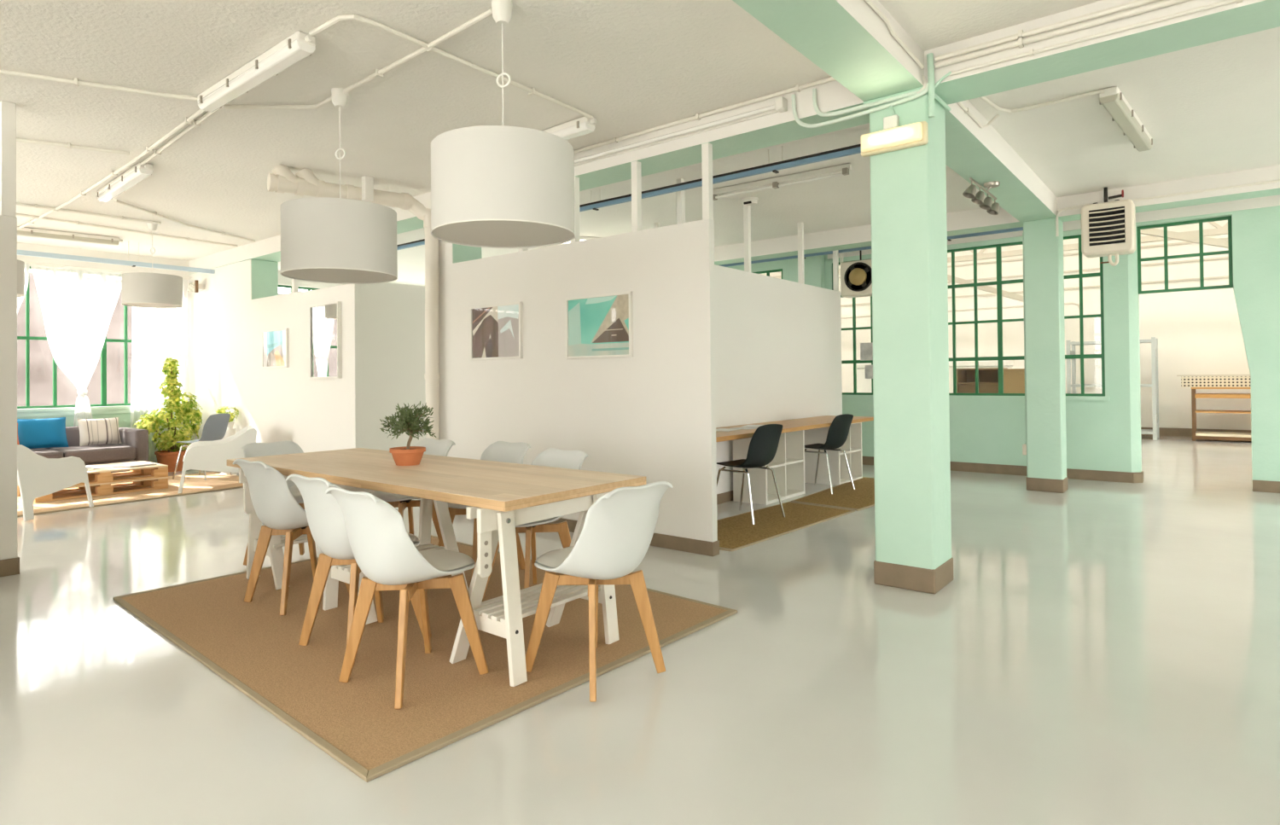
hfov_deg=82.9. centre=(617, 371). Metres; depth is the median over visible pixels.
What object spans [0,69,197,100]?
cable conduit
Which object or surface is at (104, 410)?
sill
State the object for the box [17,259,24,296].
pendant lamp
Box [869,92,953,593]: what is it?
column
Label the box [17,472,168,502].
pallet
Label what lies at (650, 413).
wall
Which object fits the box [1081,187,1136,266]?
heater
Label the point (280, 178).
socket
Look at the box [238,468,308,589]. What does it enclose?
trestle
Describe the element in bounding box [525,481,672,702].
dining chair
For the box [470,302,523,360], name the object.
framed picture
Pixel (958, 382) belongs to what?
shelf
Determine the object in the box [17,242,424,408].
wall
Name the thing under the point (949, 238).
cable tray
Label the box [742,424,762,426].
paper sheet
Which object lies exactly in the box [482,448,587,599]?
dining chair
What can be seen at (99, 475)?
pallet
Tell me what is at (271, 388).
wall
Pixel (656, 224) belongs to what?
wall
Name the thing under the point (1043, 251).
column
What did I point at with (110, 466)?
magazine
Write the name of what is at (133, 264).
cable tray
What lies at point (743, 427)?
paper sheet
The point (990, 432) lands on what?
wall
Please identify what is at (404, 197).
socket
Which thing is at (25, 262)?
curtain rod
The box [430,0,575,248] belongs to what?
pendant lamp
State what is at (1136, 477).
baseboard
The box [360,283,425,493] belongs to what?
wall
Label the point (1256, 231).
column
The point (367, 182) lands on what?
hanger
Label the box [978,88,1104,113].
cable conduit
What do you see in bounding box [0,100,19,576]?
wall
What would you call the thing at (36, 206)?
cable conduit
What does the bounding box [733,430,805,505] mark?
cube shelf
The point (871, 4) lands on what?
cable conduit
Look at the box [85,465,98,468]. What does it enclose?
magazine
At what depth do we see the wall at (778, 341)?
7.75 m
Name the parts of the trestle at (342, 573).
leg, rail, shelf rail, leg, rail, leg, leg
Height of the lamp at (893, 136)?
0.197 m
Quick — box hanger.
[361,175,373,202]
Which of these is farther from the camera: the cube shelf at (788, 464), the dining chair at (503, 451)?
the cube shelf at (788, 464)
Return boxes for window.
[17,266,132,408]
[278,285,319,292]
[751,268,782,279]
[832,234,1105,396]
[1136,215,1233,294]
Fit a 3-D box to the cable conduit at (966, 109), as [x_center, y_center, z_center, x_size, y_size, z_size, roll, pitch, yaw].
[2.259,-1.710,4.667,0.865,0.095,0.103,0,-1,-44]
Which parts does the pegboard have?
rod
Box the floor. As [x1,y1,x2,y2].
[0,435,1279,824]
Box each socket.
[275,174,285,193]
[294,176,305,196]
[314,180,325,197]
[345,184,354,199]
[400,192,410,209]
[423,221,430,228]
[424,373,440,379]
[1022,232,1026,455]
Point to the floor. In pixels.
(1094, 652)
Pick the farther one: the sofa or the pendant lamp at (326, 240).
the sofa
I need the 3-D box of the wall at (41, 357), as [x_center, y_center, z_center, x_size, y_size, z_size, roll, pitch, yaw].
[-10.629,-0.141,13.985,0.200,3.420,36.000,-1,-1,40]
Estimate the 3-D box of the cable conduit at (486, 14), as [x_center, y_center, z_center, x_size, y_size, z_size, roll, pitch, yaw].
[-1.137,-1.728,3.967,1.441,0.035,0.041,-1,-1,41]
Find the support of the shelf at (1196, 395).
attached to the workbench
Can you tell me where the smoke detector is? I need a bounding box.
[742,197,758,205]
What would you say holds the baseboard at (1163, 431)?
attached to the wall at (1197, 332)
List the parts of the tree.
pot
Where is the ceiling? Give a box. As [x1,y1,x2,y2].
[0,0,1279,286]
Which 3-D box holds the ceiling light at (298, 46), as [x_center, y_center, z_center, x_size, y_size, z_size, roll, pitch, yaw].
[-2.080,-1.688,4.125,1.325,0.090,0.118,-1,-1,40]
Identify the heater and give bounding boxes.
[839,250,872,297]
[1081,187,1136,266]
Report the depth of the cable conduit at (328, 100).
4.67 m
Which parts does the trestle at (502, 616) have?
rail, leg, adjusting plate, shelf rail, leg, rail, leg, shelf rail, leg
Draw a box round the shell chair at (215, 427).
[172,413,232,480]
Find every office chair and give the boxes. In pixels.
[716,424,785,524]
[804,413,855,494]
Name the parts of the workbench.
leg, leg, rail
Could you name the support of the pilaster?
attached to the wall at (990, 432)
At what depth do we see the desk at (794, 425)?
7.16 m
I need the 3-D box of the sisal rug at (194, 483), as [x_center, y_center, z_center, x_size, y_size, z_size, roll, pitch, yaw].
[-5.682,1.329,7.780,2.054,0.015,3.357,-1,-1,40]
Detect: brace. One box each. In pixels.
[947,274,1023,302]
[1140,228,1227,248]
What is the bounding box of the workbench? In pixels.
[1191,387,1251,441]
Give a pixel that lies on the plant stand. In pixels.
(229, 433)
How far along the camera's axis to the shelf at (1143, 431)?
13.24 m
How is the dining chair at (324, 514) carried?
on the sisal rug at (256, 649)
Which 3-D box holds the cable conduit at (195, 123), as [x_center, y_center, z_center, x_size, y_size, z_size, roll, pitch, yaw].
[-3.209,-1.694,5.260,1.803,0.035,0.040,-1,-1,43]
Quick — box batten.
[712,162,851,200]
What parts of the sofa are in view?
backrest, armrest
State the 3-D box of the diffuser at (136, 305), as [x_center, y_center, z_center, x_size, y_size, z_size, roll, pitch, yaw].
[-5.164,-0.745,8.037,0.558,0.004,0.558,-1,-1,40]
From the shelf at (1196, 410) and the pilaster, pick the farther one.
the shelf at (1196, 410)
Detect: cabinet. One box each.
[956,367,1007,393]
[1003,368,1024,393]
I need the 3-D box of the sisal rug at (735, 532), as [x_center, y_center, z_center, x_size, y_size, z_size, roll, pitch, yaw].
[1.177,1.242,5.927,0.698,0.013,2.091,-1,-1,43]
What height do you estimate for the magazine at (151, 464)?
0.009 m
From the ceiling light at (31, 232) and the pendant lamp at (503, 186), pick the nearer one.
the pendant lamp at (503, 186)
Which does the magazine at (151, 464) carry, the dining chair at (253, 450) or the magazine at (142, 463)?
the magazine at (142, 463)
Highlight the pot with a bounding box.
[154,449,186,471]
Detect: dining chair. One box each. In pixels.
[232,459,349,615]
[241,440,304,575]
[285,474,431,645]
[325,487,488,709]
[370,438,455,540]
[437,441,530,579]
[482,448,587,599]
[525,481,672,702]
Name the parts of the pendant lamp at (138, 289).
lamp shade, cord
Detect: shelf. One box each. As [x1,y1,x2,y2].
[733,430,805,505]
[804,422,862,485]
[958,382,998,383]
[1070,339,1151,345]
[1070,384,1151,387]
[1140,429,1152,434]
[1194,393,1250,398]
[1195,409,1250,413]
[1195,430,1251,437]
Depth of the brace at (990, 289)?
11.99 m
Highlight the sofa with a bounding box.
[29,426,148,472]
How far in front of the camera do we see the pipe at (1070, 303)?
15.34 m
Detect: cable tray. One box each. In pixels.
[17,241,215,273]
[397,144,861,250]
[720,226,1023,267]
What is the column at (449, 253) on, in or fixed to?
on the floor
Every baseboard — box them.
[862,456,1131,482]
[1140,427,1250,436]
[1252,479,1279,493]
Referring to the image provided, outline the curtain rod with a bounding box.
[24,261,191,278]
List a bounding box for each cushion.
[17,417,68,448]
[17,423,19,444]
[29,448,63,458]
[49,443,135,463]
[76,417,121,446]
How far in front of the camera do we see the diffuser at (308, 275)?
4.45 m
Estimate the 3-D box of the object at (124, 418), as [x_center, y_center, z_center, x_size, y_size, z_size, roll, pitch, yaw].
[-5.499,0.942,11.523,0.012,0.860,8.750,-1,-1,40]
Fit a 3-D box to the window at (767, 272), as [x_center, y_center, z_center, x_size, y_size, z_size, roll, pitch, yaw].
[0.147,-0.549,12.585,6.000,1.850,0.050,-1,-1,40]
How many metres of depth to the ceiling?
4.69 m
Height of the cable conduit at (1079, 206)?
0.287 m
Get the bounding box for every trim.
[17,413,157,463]
[827,194,1279,259]
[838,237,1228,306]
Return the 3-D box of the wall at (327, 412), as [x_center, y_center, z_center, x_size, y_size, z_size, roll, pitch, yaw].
[-3.254,0.194,8.050,1.340,2.240,0.081,-1,-1,40]
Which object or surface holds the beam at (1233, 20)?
attached to the ceiling
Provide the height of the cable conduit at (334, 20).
0.035 m
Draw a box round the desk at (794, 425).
[715,415,873,442]
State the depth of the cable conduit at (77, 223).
8.33 m
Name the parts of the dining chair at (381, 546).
leg, leg, cross frame, leg, leg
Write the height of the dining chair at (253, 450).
0.790 m
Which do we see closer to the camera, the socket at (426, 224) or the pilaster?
the socket at (426, 224)
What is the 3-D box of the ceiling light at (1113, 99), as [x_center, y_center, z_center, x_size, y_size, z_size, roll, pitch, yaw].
[3.568,-1.736,5.056,0.118,0.090,1.439,-1,-1,44]
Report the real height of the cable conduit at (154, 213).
0.035 m
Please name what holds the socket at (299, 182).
attached to the drain pipe at (282, 180)
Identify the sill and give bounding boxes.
[17,406,130,417]
[842,395,1109,401]
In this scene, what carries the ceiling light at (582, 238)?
attached to the ceiling
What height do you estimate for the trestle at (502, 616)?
0.691 m
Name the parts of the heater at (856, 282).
motor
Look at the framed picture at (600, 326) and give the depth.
5.50 m
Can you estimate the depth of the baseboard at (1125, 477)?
8.66 m
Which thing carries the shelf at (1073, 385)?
attached to the metal rack
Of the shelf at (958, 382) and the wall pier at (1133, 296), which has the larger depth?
the shelf at (958, 382)
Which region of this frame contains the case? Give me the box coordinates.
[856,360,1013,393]
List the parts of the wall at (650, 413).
post, post, baseboard, post, post, baseboard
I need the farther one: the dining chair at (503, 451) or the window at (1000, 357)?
the window at (1000, 357)
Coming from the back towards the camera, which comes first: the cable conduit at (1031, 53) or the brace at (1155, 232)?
the brace at (1155, 232)
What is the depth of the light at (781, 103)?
4.95 m
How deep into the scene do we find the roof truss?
12.88 m
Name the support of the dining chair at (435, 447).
on the sisal rug at (256, 649)
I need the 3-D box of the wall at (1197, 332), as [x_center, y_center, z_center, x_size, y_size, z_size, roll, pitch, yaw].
[8.983,-1.336,15.283,17.600,5.200,0.200,-1,-1,40]
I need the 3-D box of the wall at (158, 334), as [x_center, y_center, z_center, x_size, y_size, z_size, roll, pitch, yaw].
[-6.447,-0.032,10.207,0.079,2.600,0.770,-1,-1,40]
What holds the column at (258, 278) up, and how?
on the floor
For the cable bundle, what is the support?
attached to the column at (912, 462)
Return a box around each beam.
[188,0,1279,274]
[714,164,1279,265]
[732,0,924,101]
[944,99,1057,221]
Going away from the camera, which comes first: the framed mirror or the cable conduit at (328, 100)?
the cable conduit at (328, 100)
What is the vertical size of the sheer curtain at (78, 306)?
2.200 m
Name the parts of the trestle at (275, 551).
adjusting plate, leg, rail, shelf rail, leg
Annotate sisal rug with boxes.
[17,471,243,517]
[112,535,737,782]
[716,501,855,551]
[791,477,874,511]
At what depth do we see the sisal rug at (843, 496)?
7.18 m
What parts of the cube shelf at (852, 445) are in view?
shelf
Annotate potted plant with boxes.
[215,405,238,429]
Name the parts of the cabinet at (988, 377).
door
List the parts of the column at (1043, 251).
baseboard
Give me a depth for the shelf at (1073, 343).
13.72 m
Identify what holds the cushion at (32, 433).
on the sofa
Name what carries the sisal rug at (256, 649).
on the floor
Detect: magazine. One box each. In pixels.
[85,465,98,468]
[92,465,120,469]
[117,462,156,466]
[125,464,157,467]
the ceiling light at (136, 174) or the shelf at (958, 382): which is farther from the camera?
the shelf at (958, 382)
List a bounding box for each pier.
[1128,211,1231,472]
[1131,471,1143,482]
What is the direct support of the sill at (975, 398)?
attached to the wall at (990, 432)
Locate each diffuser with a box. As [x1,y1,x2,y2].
[122,302,180,307]
[282,268,395,282]
[432,220,573,246]
[551,122,595,139]
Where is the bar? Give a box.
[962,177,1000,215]
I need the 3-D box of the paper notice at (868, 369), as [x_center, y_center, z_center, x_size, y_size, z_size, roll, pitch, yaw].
[3.447,-0.001,9.815,0.200,0.190,0.003,-1,-1,40]
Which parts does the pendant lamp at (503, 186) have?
lamp shade, cord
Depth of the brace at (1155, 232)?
10.31 m
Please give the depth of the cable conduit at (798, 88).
4.86 m
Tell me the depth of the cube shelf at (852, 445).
8.20 m
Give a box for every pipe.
[267,164,440,440]
[840,302,1081,389]
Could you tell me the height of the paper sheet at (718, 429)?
0.004 m
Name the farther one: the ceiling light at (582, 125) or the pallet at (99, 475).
the pallet at (99, 475)
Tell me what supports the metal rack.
on the floor
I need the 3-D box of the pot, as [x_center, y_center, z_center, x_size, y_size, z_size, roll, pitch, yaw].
[-6.129,1.225,9.948,0.400,0.275,0.400,-1,-1,40]
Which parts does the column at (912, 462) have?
baseboard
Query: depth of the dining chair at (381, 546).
2.74 m
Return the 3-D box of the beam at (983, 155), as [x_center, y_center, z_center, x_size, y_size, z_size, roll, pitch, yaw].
[3.063,-1.671,5.925,0.335,0.200,3.970,-1,-1,40]
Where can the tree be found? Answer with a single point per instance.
(408, 422)
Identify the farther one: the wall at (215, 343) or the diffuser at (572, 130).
the wall at (215, 343)
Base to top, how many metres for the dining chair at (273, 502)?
0.790 m
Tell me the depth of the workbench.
12.73 m
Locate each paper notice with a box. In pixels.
[860,343,872,360]
[864,364,872,378]
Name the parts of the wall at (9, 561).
post, wall panel, baseboard, baseboard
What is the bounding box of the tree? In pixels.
[379,401,436,465]
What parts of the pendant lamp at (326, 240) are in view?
lamp shade, cord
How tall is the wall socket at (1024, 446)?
2.340 m
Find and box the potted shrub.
[133,357,203,471]
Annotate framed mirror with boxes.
[308,301,342,378]
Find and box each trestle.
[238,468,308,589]
[322,483,468,624]
[449,491,619,686]
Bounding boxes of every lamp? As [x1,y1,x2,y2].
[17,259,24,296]
[121,222,182,308]
[279,87,397,284]
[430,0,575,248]
[861,114,928,157]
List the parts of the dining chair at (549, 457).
leg, leg, leg, cross frame, leg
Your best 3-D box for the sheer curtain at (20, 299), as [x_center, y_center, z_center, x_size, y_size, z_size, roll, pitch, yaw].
[-7.551,-0.294,8.875,0.083,2.120,0.550,-1,-1,40]
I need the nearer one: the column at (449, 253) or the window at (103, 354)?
the column at (449, 253)
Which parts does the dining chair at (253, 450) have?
leg, leg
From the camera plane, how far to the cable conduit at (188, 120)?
5.85 m
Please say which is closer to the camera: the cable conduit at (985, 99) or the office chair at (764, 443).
the cable conduit at (985, 99)
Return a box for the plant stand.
[220,428,237,475]
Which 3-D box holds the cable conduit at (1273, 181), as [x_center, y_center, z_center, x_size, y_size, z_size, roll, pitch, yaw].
[5.851,-1.657,6.168,3.800,0.026,0.030,-1,-1,40]
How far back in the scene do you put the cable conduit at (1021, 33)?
3.61 m
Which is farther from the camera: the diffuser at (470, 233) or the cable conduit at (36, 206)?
the cable conduit at (36, 206)
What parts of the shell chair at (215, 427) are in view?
leg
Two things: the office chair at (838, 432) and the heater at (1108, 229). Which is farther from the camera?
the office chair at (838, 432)
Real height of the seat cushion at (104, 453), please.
0.168 m
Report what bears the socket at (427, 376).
attached to the drain pipe at (282, 180)
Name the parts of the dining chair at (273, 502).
leg, leg, cross frame, leg, leg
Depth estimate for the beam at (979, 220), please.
7.31 m
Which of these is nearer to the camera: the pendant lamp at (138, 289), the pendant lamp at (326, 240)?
the pendant lamp at (326, 240)
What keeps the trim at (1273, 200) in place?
attached to the wall at (990, 432)
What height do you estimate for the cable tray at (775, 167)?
0.195 m
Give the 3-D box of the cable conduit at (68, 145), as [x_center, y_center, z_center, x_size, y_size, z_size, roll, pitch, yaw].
[-5.070,-1.681,4.787,3.055,0.035,0.057,0,-1,-32]
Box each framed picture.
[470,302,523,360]
[565,290,633,359]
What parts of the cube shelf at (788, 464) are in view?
shelf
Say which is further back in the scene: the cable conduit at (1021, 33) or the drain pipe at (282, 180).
the drain pipe at (282, 180)
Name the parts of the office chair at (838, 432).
seat rail, leg, leg, leg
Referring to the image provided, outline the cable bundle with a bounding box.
[791,52,951,127]
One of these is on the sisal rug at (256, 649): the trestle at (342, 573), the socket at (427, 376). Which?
the trestle at (342, 573)
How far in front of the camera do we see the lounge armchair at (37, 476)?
6.52 m
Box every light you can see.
[17,226,122,245]
[96,162,152,202]
[197,30,315,112]
[542,116,597,139]
[562,236,599,244]
[574,96,787,166]
[1099,86,1152,151]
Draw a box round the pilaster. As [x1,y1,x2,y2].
[788,255,825,288]
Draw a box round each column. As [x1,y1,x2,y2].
[240,259,278,429]
[438,239,481,457]
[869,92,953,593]
[1023,217,1068,493]
[1231,205,1279,481]
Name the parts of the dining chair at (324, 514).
leg, cross frame, leg, leg, leg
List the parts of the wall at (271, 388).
framed picture, post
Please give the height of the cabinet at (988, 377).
1.300 m
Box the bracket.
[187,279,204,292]
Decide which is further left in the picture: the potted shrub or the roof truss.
the potted shrub
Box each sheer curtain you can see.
[17,263,29,314]
[30,265,121,426]
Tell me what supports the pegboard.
on the workbench
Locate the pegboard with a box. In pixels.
[1176,374,1250,387]
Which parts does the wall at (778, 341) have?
post, baseboard, post, wall panel, post, post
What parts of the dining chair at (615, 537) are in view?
leg, leg, cross frame, leg, leg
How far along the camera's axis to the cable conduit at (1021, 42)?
3.57 m
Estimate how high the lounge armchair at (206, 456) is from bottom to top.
0.669 m
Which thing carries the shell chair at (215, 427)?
on the sisal rug at (194, 483)
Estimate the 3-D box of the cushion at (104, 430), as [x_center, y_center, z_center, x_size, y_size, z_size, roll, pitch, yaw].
[-6.602,0.760,9.224,0.192,0.339,0.448,-1,-1,42]
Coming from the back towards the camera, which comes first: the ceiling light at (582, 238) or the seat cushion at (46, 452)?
the ceiling light at (582, 238)
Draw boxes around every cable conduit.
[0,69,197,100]
[16,137,129,155]
[16,202,161,224]
[16,212,238,247]
[18,109,205,228]
[114,198,255,242]
[139,106,221,165]
[224,95,331,109]
[308,14,593,119]
[342,7,492,93]
[573,76,835,153]
[864,0,924,69]
[934,0,1161,62]
[934,0,1189,68]
[947,0,1242,75]
[956,101,1000,127]
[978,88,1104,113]
[1055,203,1088,236]
[1056,179,1279,211]
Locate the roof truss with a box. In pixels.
[771,221,1227,279]
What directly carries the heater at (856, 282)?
hanging from the ceiling
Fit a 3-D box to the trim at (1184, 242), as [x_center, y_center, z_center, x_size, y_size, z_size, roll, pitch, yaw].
[8.902,-2.054,15.201,17.600,0.735,0.029,-1,-1,40]
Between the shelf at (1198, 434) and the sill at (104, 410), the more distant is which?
the shelf at (1198, 434)
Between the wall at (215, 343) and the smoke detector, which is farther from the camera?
the wall at (215, 343)
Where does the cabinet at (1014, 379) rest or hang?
on the floor
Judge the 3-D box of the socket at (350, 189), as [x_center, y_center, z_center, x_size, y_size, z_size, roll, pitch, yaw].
[-2.363,-1.567,6.362,0.058,0.152,0.152,0,-1,-36]
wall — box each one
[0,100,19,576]
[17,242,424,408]
[17,272,284,406]
[130,279,191,462]
[189,261,241,473]
[250,279,300,442]
[292,284,361,453]
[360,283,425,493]
[449,142,719,556]
[653,222,660,227]
[676,178,842,504]
[727,229,1131,472]
[759,220,1250,430]
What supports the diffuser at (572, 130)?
attached to the ceiling light at (582, 125)
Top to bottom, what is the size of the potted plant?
0.306 m
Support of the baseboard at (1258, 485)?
attached to the column at (1256, 231)
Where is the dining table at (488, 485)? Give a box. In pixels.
[226,448,646,511]
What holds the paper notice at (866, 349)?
attached to the window at (1000, 357)
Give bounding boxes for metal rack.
[1065,337,1159,440]
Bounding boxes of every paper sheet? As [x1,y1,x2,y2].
[715,428,739,431]
[732,426,758,429]
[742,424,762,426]
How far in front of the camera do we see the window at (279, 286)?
12.00 m
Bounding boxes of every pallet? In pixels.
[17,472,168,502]
[72,460,168,486]
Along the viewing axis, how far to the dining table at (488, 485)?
3.44 m
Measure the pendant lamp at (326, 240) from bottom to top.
1.152 m
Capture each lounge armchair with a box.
[17,444,93,521]
[177,425,256,494]

